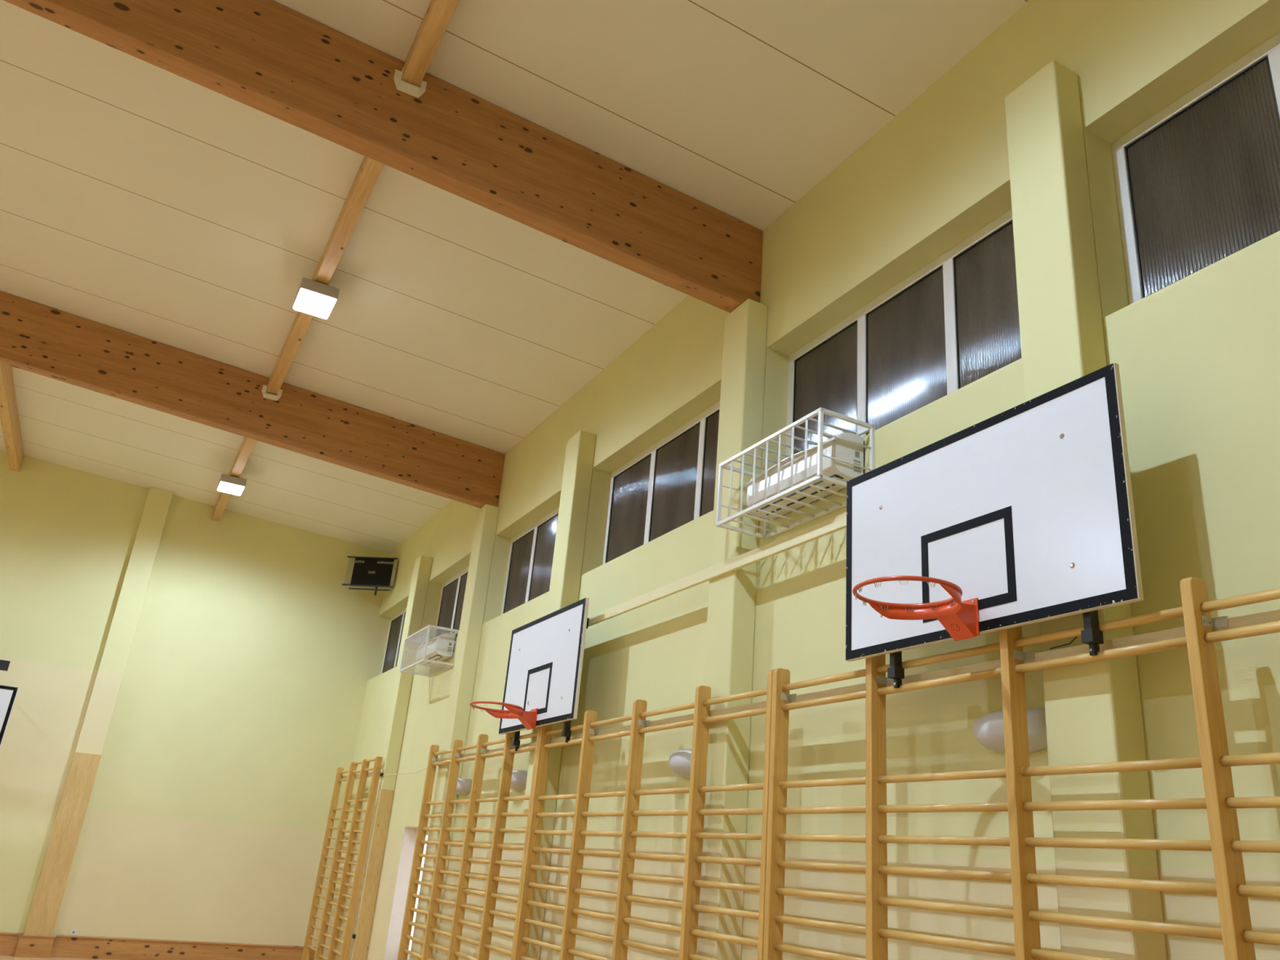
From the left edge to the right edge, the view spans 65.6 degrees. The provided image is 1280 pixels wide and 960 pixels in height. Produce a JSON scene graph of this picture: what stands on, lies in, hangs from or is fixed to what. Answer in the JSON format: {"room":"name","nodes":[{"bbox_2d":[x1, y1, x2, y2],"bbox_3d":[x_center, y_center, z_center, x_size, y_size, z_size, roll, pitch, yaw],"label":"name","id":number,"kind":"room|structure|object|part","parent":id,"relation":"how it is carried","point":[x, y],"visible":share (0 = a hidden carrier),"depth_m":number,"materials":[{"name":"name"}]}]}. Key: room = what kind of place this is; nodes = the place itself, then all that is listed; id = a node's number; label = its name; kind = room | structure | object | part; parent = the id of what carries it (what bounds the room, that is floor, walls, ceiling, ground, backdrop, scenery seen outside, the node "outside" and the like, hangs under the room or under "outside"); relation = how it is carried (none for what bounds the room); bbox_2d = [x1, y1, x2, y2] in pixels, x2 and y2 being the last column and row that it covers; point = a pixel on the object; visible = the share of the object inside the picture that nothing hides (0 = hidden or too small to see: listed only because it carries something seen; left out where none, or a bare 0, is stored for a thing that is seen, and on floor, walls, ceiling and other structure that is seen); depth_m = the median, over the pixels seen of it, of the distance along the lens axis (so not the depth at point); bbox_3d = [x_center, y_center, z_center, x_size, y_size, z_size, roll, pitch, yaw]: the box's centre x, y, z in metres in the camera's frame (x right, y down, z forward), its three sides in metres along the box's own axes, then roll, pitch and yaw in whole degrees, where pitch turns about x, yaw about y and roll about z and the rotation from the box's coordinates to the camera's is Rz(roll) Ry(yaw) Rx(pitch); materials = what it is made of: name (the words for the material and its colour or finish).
{"room":"sports hall","nodes":[
{"label":"sports hall","id":0,"kind":"room"},
{"bbox_2d":[0,955,111,959],"bbox_3d":[-5.458,3.377,4.542,13.120,0.200,21.659,15,-24,-24],"label":"floor","id":1,"kind":"structure","parent":0,"point":[2,957],"depth_m":13.98,"materials":[{"name":"brown wood"}]},
{"bbox_2d":[301,765,350,959],"bbox_3d":[-4.857,6.020,15.491,0.101,3.022,0.938,15,-24,-24],"label":"wall bars","id":2,"kind":"object","parent":1,"relation":"on","point":[309,936],"visible":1,"depth_m":15.71,"materials":[{"name":"brown wood"}]},
{"bbox_2d":[314,756,382,959],"bbox_3d":[-4.257,5.636,14.439,0.101,3.062,1.598,15,-24,-24],"label":"wall bars","id":3,"kind":"object","parent":1,"relation":"on","point":[350,919],"visible":1,"depth_m":14.37,"materials":[{"name":"brown wood"}]},
{"bbox_2d":[397,726,551,959],"bbox_3d":[-1.799,4.138,10.085,0.104,3.052,3.518,15,-24,-24],"label":"wall bars","id":4,"kind":"object","parent":1,"relation":"on","point":[497,846],"visible":0.83,"depth_m":10.26,"materials":[{"name":"brown wood"}]},
{"bbox_2d":[513,669,773,959],"bbox_3d":[-0.131,3.118,7.129,0.104,3.052,3.674,15,-24,-24],"label":"wall bars","id":5,"kind":"object","parent":1,"relation":"on","point":[691,882],"visible":0.91,"depth_m":7.14,"materials":[{"name":"brown wood"}]},
{"bbox_2d":[763,576,1279,959],"bbox_3d":[1.594,2.063,4.072,0.104,3.052,3.640,15,-24,-24],"label":"wall bars","id":6,"kind":"object","parent":1,"relation":"on","point":[1237,934],"visible":0.88,"depth_m":4.27,"materials":[{"name":"brown wood"}]},
{"bbox_2d":[0,450,391,946],"bbox_3d":[-10.234,2.908,14.694,12.880,7.323,0.400,15,-24,-24],"label":"wall","id":7,"kind":"structure","parent":0,"point":[218,673],"depth_m":15.92,"materials":[{"name":"paint"}]},
{"bbox_2d":[0,659,10,671],"bbox_3d":[-10.007,3.110,14.114,1.618,1.400,0.963,15,-24,-24],"label":"bracket","id":8,"kind":"object","parent":7,"relation":"attached to","point":[4,664],"visible":1,"depth_m":14.22,"materials":[{"name":"black metal"}]},
{"bbox_2d":[0,684,18,746],"bbox_3d":[-9.710,3.237,13.630,1.804,1.060,0.038,15,-24,-24],"label":"backboard","id":9,"kind":"object","parent":8,"relation":"attached to","point":[7,694],"visible":1,"depth_m":14.06,"materials":[{"name":"plastic"}]},
{"bbox_2d":[23,751,101,935],"bbox_3d":[-8.468,5.312,14.613,0.365,2.513,0.012,15,-24,-24],"label":"trim","id":10,"kind":"structure","parent":7,"relation":"attached to","point":[55,873],"depth_m":14.59,"materials":[{"name":"brown wood"}]},
{"bbox_2d":[70,929,76,934],"bbox_3d":[-8.250,6.587,14.477,0.070,0.070,0.009,15,-24,-24],"label":"wall socket","id":11,"kind":"object","parent":7,"relation":"attached to","point":[73,931],"visible":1,"depth_m":14.47,"materials":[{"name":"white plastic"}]},
{"bbox_2d":[0,932,315,959],"bbox_3d":[-10.479,6.116,13.268,12.220,0.292,0.200,15,-24,-24],"label":"baseboard","id":12,"kind":"structure","parent":7,"relation":"attached to","point":[16,944],"depth_m":14.72,"materials":[{"name":"brown wood"}]},
{"bbox_3d":[-10.468,5.994,13.316,12.220,0.030,0.200,15,-24,-24],"label":"cap moulding","id":13,"kind":"part","parent":12,"relation":"part of","materials":[{"name":"brown wood"}]},
{"bbox_2d":[342,555,397,595],"bbox_3d":[-4.739,1.716,17.559,0.940,0.665,0.250,1,-22,9],"label":"scoreboard","id":14,"kind":"object","parent":7,"relation":"attached to","point":[362,571],"visible":1,"depth_m":17.49,"materials":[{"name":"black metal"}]},
{"bbox_3d":[-5.143,1.612,17.571,0.095,0.480,0.007,1,-22,9],"label":"plate","id":15,"kind":"part","parent":14,"relation":"part of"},
{"bbox_3d":[-4.314,1.632,17.434,0.045,0.480,0.007,1,-22,9],"label":"plate","id":16,"kind":"part","parent":14,"relation":"part of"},
{"bbox_2d":[0,0,1029,553],"bbox_3d":[-4.881,-3.376,7.199,12.670,0.586,21.459,15,-24,-24],"label":"ceiling","id":17,"kind":"structure","parent":0,"point":[138,197],"depth_m":8.88,"materials":[{"name":"beige wood"}]},
{"bbox_2d":[322,0,1279,959],"bbox_3d":[0.144,1.532,8.341,0.553,6.925,21.059,15,-24,-24],"label":"wall","id":18,"kind":"structure","parent":0,"point":[1027,122],"depth_m":5.92,"materials":[{"name":"paint"}]},
{"bbox_2d":[0,291,505,508],"bbox_3d":[-7.237,-1.579,10.873,12.208,1.103,0.178,15,-24,-24],"label":"roof beam","id":19,"kind":"structure","parent":18,"relation":"on","point":[37,338],"depth_m":11.92,"materials":[{"name":"brown wood"}]},
{"bbox_2d":[0,362,24,471],"bbox_3d":[-8.603,-1.105,13.493,0.130,0.280,5.747,15,-24,-24],"label":"purlin","id":20,"kind":"object","parent":19,"relation":"attached to","point":[9,416],"visible":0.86,"depth_m":14.02,"materials":[{"name":"brown wood"}]},
{"bbox_2d":[211,436,256,521],"bbox_3d":[-5.928,-0.242,14.705,0.130,0.248,5.747,15,-24,-24],"label":"purlin","id":21,"kind":"object","parent":19,"relation":"attached to","point":[247,444],"visible":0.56,"depth_m":14.62,"materials":[{"name":"brown wood"}]},
{"bbox_2d":[217,474,246,495],"bbox_3d":[-6.157,0.072,14.989,0.356,0.174,0.440,15,-24,-24],"label":"ceiling lamp","id":22,"kind":"object","parent":21,"relation":"hanging from","point":[230,484],"visible":1,"depth_m":14.84,"materials":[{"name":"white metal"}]},
{"bbox_2d":[262,384,282,400],"bbox_3d":[-4.483,-1.068,12.109,0.230,0.165,0.058,15,-24,-24],"label":"hanger","id":23,"kind":"object","parent":19,"relation":"attached to","point":[266,395],"visible":0.9,"depth_m":12.11,"materials":[{"name":"beige metal"}]},
{"bbox_2d":[266,155,383,395],"bbox_3d":[-3.106,-1.986,9.714,0.130,0.208,5.875,15,-24,-24],"label":"purlin","id":24,"kind":"object","parent":19,"relation":"attached to","point":[369,171],"visible":0.52,"depth_m":9.11,"materials":[{"name":"brown wood"}]},
{"bbox_2d":[292,277,339,319],"bbox_3d":[-3.182,-1.779,9.754,0.356,0.174,0.440,15,-24,-24],"label":"ceiling lamp","id":25,"kind":"object","parent":24,"relation":"hanging from","point":[314,298],"visible":1,"depth_m":9.62,"materials":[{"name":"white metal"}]},
{"bbox_2d":[342,768,384,781],"bbox_3d":[-4.338,4.581,15.395,0.031,0.075,2.800,15,-24,-24],"label":"plank","id":26,"kind":"object","parent":18,"relation":"attached to","point":[370,773],"visible":0.49,"depth_m":14.89,"materials":[{"name":"beige wood"}]},
{"bbox_2d":[351,789,394,959],"bbox_3d":[-3.706,5.631,13.697,0.193,2.618,0.014,15,-24,-24],"label":"trim","id":27,"kind":"structure","parent":18,"relation":"attached to","point":[371,886],"depth_m":13.75,"materials":[{"name":"brown wood"}]},
{"bbox_2d":[3,0,763,312],"bbox_3d":[-4.386,-3.323,5.821,12.208,1.103,0.178,15,-24,-24],"label":"roof beam","id":28,"kind":"structure","parent":18,"relation":"on","point":[273,59],"depth_m":7.07,"materials":[{"name":"brown wood"}]},
{"bbox_2d":[393,66,426,97],"bbox_3d":[-1.630,-2.826,7.063,0.230,0.165,0.058,15,-24,-24],"label":"hanger","id":29,"kind":"object","parent":28,"relation":"attached to","point":[404,86],"visible":0.9,"depth_m":7.05,"materials":[{"name":"beige metal"}]},
{"bbox_2d":[401,0,459,87],"bbox_3d":[-0.302,-3.705,4.749,0.130,0.198,5.672,15,-24,-24],"label":"purlin","id":30,"kind":"object","parent":28,"relation":"attached to","point":[437,16],"visible":1,"depth_m":6.67,"materials":[{"name":"brown wood"}]},
{"bbox_2d":[380,607,406,674],"bbox_3d":[-3.898,2.649,16.673,0.060,1.165,2.712,15,-24,-24],"label":"window","id":31,"kind":"structure","parent":18,"relation":"in","point":[390,657],"depth_m":17.43,"materials":[{"name":"black glass"}]},
{"bbox_3d":[-4.323,2.926,17.400,0.013,1.075,0.795,15,-24,-24],"label":"pane","id":32,"kind":"part","parent":31,"relation":"part of","materials":[{"name":"black glass"}]},
{"bbox_2d":[383,826,429,959],"bbox_3d":[-2.806,5.472,12.428,0.255,2.132,1.376,15,-24,-24],"label":"door","id":33,"kind":"structure","parent":18,"relation":"in","point":[396,922],"depth_m":13.04,"materials":[{"name":"white wood"}]},
{"bbox_3d":[-2.890,5.375,12.928,0.010,1.423,0.460,15,-24,-24],"label":"lit glass","id":34,"kind":"part","parent":33,"relation":"part of","materials":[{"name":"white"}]},
{"bbox_2d":[399,624,458,676],"bbox_3d":[-2.880,2.344,13.579,0.432,0.475,1.175,15,-24,-24],"label":"cage","id":35,"kind":"object","parent":18,"relation":"attached to","point":[428,628],"visible":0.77,"depth_m":13.41,"materials":[{"name":"white metal"}]},
{"bbox_2d":[415,633,455,666],"bbox_3d":[-2.832,2.341,13.685,0.250,0.314,0.984,15,-24,-24],"label":"air conditioner","id":36,"kind":"object","parent":18,"relation":"attached to","point":[437,644],"visible":0.69,"depth_m":13.32,"materials":[{"name":"white plastic"}]},
{"bbox_3d":[-2.916,2.331,13.640,0.060,0.246,0.956,15,-24,-24],"label":"panel","id":37,"kind":"part","parent":36,"relation":"part of","materials":[{"name":"white plastic"}]},
{"bbox_2d":[433,566,468,637],"bbox_3d":[-2.484,1.784,14.168,0.060,1.165,2.593,15,-24,-24],"label":"window","id":38,"kind":"structure","parent":18,"relation":"in","point":[453,590],"depth_m":14.76,"materials":[{"name":"glass"}]},
{"bbox_3d":[-2.890,2.050,14.862,0.013,1.075,0.756,15,-24,-24],"label":"pane","id":39,"kind":"part","parent":38,"relation":"part of","materials":[{"name":"black glass"}]},
{"bbox_3d":[-2.492,1.806,14.156,0.013,1.075,0.756,15,-24,-24],"label":"pane","id":40,"kind":"part","parent":38,"relation":"part of","materials":[{"name":"black glass"}]},
{"bbox_2d":[455,777,471,796],"bbox_3d":[-2.098,3.563,11.531,0.160,0.190,0.430,15,-24,-24],"label":"wall sconce","id":41,"kind":"object","parent":18,"relation":"attached to","point":[464,785],"visible":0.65,"depth_m":11.40,"materials":[{"name":"white glass"}]},
{"bbox_2d":[510,769,527,791],"bbox_3d":[-1.273,3.045,10.077,0.160,0.190,0.520,15,-24,-24],"label":"wall sconce","id":42,"kind":"object","parent":18,"relation":"attached to","point":[518,780],"visible":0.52,"depth_m":9.94,"materials":[{"name":"white glass"}]},
{"bbox_2d":[500,506,559,614],"bbox_3d":[-1.102,0.939,11.720,0.060,1.165,2.576,15,-24,-24],"label":"window","id":43,"kind":"structure","parent":18,"relation":"in","point":[531,556],"depth_m":12.13,"materials":[{"name":"black glass"}]},
{"bbox_3d":[-1.506,1.203,12.409,0.013,1.075,0.750,15,-24,-24],"label":"pane","id":44,"kind":"part","parent":43,"relation":"part of","materials":[{"name":"black glass"}]},
{"bbox_3d":[-1.110,0.961,11.708,0.013,1.075,0.750,15,-24,-24],"label":"pane","id":45,"kind":"part","parent":43,"relation":"part of","materials":[{"name":"black glass"}]},
{"bbox_2d":[601,400,719,564],"bbox_3d":[0.332,0.062,9.178,0.060,1.165,2.818,15,-24,-24],"label":"window","id":46,"kind":"structure","parent":18,"relation":"in","point":[670,484],"depth_m":9.37,"materials":[{"name":"glass"}]},
{"bbox_3d":[-0.109,0.348,9.934,0.013,1.075,0.831,15,-24,-24],"label":"pane","id":47,"kind":"part","parent":46,"relation":"part of","materials":[{"name":"black glass"}]},
{"bbox_3d":[0.324,0.084,9.166,0.013,1.075,0.831,15,-24,-24],"label":"pane","id":48,"kind":"part","parent":46,"relation":"part of","materials":[{"name":"black glass"}]},
{"bbox_3d":[0.758,-0.182,8.399,0.013,1.075,0.831,15,-24,-24],"label":"pane","id":49,"kind":"part","parent":46,"relation":"part of","materials":[{"name":"glass"}]},
{"bbox_2d":[668,749,691,777],"bbox_3d":[0.328,2.066,7.242,0.160,0.190,0.520,15,-24,-24],"label":"wall sconce","id":50,"kind":"object","parent":18,"relation":"attached to","point":[679,762],"visible":0.61,"depth_m":7.18,"materials":[{"name":"white glass"}]},
{"bbox_2d":[586,511,846,626],"bbox_3d":[0.536,0.679,7.298,0.030,0.087,6.540,15,-24,-24],"label":"beam","id":51,"kind":"structure","parent":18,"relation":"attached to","point":[838,522],"depth_m":7.08,"materials":[{"name":"beige metal"}]},
{"bbox_2d":[511,617,589,751],"bbox_3d":[-0.860,1.919,9.354,0.126,1.158,1.262,15,-24,-24],"label":"bracket","id":52,"kind":"object","parent":51,"relation":"attached to","point":[566,732],"visible":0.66,"depth_m":8.68,"materials":[{"name":"black metal"}]},
{"bbox_2d":[498,597,589,734],"bbox_3d":[-0.934,1.793,9.378,0.040,1.060,1.804,15,-24,-24],"label":"backboard","id":53,"kind":"object","parent":52,"relation":"attached to","point":[545,660],"visible":0.88,"depth_m":9.20,"materials":[{"name":"plastic"}]},
{"bbox_2d":[469,701,537,729],"bbox_3d":[-1.257,2.141,9.076,0.618,0.190,0.489,15,-24,-24],"label":"basketball hoop","id":54,"kind":"object","parent":53,"relation":"attached to","point":[528,719],"visible":1,"depth_m":9.13,"materials":[{"name":"orange metal"}]},
{"bbox_3d":[-0.989,2.210,9.203,0.009,0.180,0.144,15,-24,-24],"label":"mounting plate","id":55,"kind":"part","parent":54,"relation":"part of","materials":[{"name":"orange metal"}]},
{"bbox_2d":[887,609,1103,688],"bbox_3d":[1.677,0.367,4.859,0.126,1.158,1.262,15,-24,-24],"label":"bracket","id":56,"kind":"object","parent":51,"relation":"attached to","point":[1091,635],"visible":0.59,"depth_m":4.17,"materials":[{"name":"black metal"}]},
{"bbox_2d":[845,362,1143,662],"bbox_3d":[1.603,0.242,4.884,0.038,1.060,1.804,15,-24,-24],"label":"backboard","id":57,"kind":"object","parent":56,"relation":"attached to","point":[1027,508],"visible":0.94,"depth_m":4.65,"materials":[{"name":"plastic"}]},
{"bbox_2d":[852,575,979,640],"bbox_3d":[1.280,0.590,4.581,0.618,0.190,0.489,15,-24,-24],"label":"basketball hoop","id":58,"kind":"object","parent":57,"relation":"attached to","point":[960,619],"visible":1,"depth_m":4.65,"materials":[{"name":"metal"}]},
{"bbox_3d":[1.548,0.659,4.709,0.009,0.180,0.144,15,-24,-24],"label":"mounting plate","id":59,"kind":"part","parent":58,"relation":"part of","materials":[{"name":"orange metal"}]},
{"bbox_2d":[715,407,875,539],"bbox_3d":[1.015,-0.012,6.662,0.432,0.475,1.175,15,-24,-24],"label":"cage","id":60,"kind":"object","parent":18,"relation":"attached to","point":[869,428],"visible":0.89,"depth_m":6.52,"materials":[{"name":"white metal"}]},
{"bbox_2d":[746,432,864,519],"bbox_3d":[1.092,-0.020,6.708,0.250,0.314,0.984,15,-24,-24],"label":"air conditioner","id":61,"kind":"object","parent":18,"relation":"attached to","point":[834,447],"visible":0.83,"depth_m":6.51,"materials":[{"name":"white plastic"}]},
{"bbox_3d":[1.008,-0.030,6.664,0.060,0.246,0.956,15,-24,-24],"label":"panel","id":62,"kind":"part","parent":61,"relation":"part of","materials":[{"name":"white plastic"}]},
{"bbox_2d":[436,609,1279,765],"bbox_3d":[0.381,1.695,7.034,0.031,0.075,12.050,15,-24,-24],"label":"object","id":63,"kind":"object","parent":18,"relation":"attached to","point":[1272,615],"visible":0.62,"depth_m":4.82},
{"bbox_2d":[382,768,426,775],"bbox_3d":[-3.002,3.848,13.165,0.153,0.049,2.601,15,-24,-24],"label":"cable","id":64,"kind":"object","parent":63,"relation":"attached to","point":[425,768],"visible":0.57,"depth_m":13.54,"materials":[{"name":"white plastic"}]},
{"bbox_2d":[1049,636,1077,648],"bbox_3d":[1.891,0.692,4.341,0.007,0.055,0.262,14,-23,-21],"label":"wire","id":65,"kind":"object","parent":63,"relation":"on","point":[1075,637],"visible":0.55,"depth_m":4.37,"materials":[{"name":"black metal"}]},
{"bbox_2d":[785,208,1022,457],"bbox_3d":[1.775,-0.820,6.622,0.060,1.165,2.609,15,-24,-24],"label":"window","id":66,"kind":"structure","parent":18,"relation":"in","point":[953,322],"depth_m":6.54,"materials":[{"name":"glass"}]},
{"bbox_3d":[1.366,-0.554,7.320,0.013,1.075,0.761,15,-24,-24],"label":"pane","id":67,"kind":"part","parent":66,"relation":"part of","materials":[{"name":"grey glass"}]},
{"bbox_3d":[1.767,-0.799,6.611,0.013,1.075,0.761,15,-24,-24],"label":"pane","id":68,"kind":"part","parent":66,"relation":"part of","materials":[{"name":"glass"}]},
{"bbox_3d":[2.167,-1.044,5.901,0.013,1.075,0.761,15,-24,-24],"label":"pane","id":69,"kind":"part","parent":66,"relation":"part of","materials":[{"name":"grey glass"}]},
{"bbox_2d":[973,709,1047,753],"bbox_3d":[1.752,1.195,4.719,0.160,0.190,0.520,15,-24,-24],"label":"wall sconce","id":70,"kind":"object","parent":18,"relation":"attached to","point":[988,729],"visible":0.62,"depth_m":4.68,"materials":[{"name":"white glass"}]},
{"bbox_2d":[1111,32,1279,304],"bbox_3d":[3.178,-1.678,4.137,0.060,1.165,2.649,15,-24,-24],"label":"window","id":71,"kind":"structure","parent":18,"relation":"in","point":[1197,181],"depth_m":4.88,"materials":[{"name":"grey glass"}]}
]}

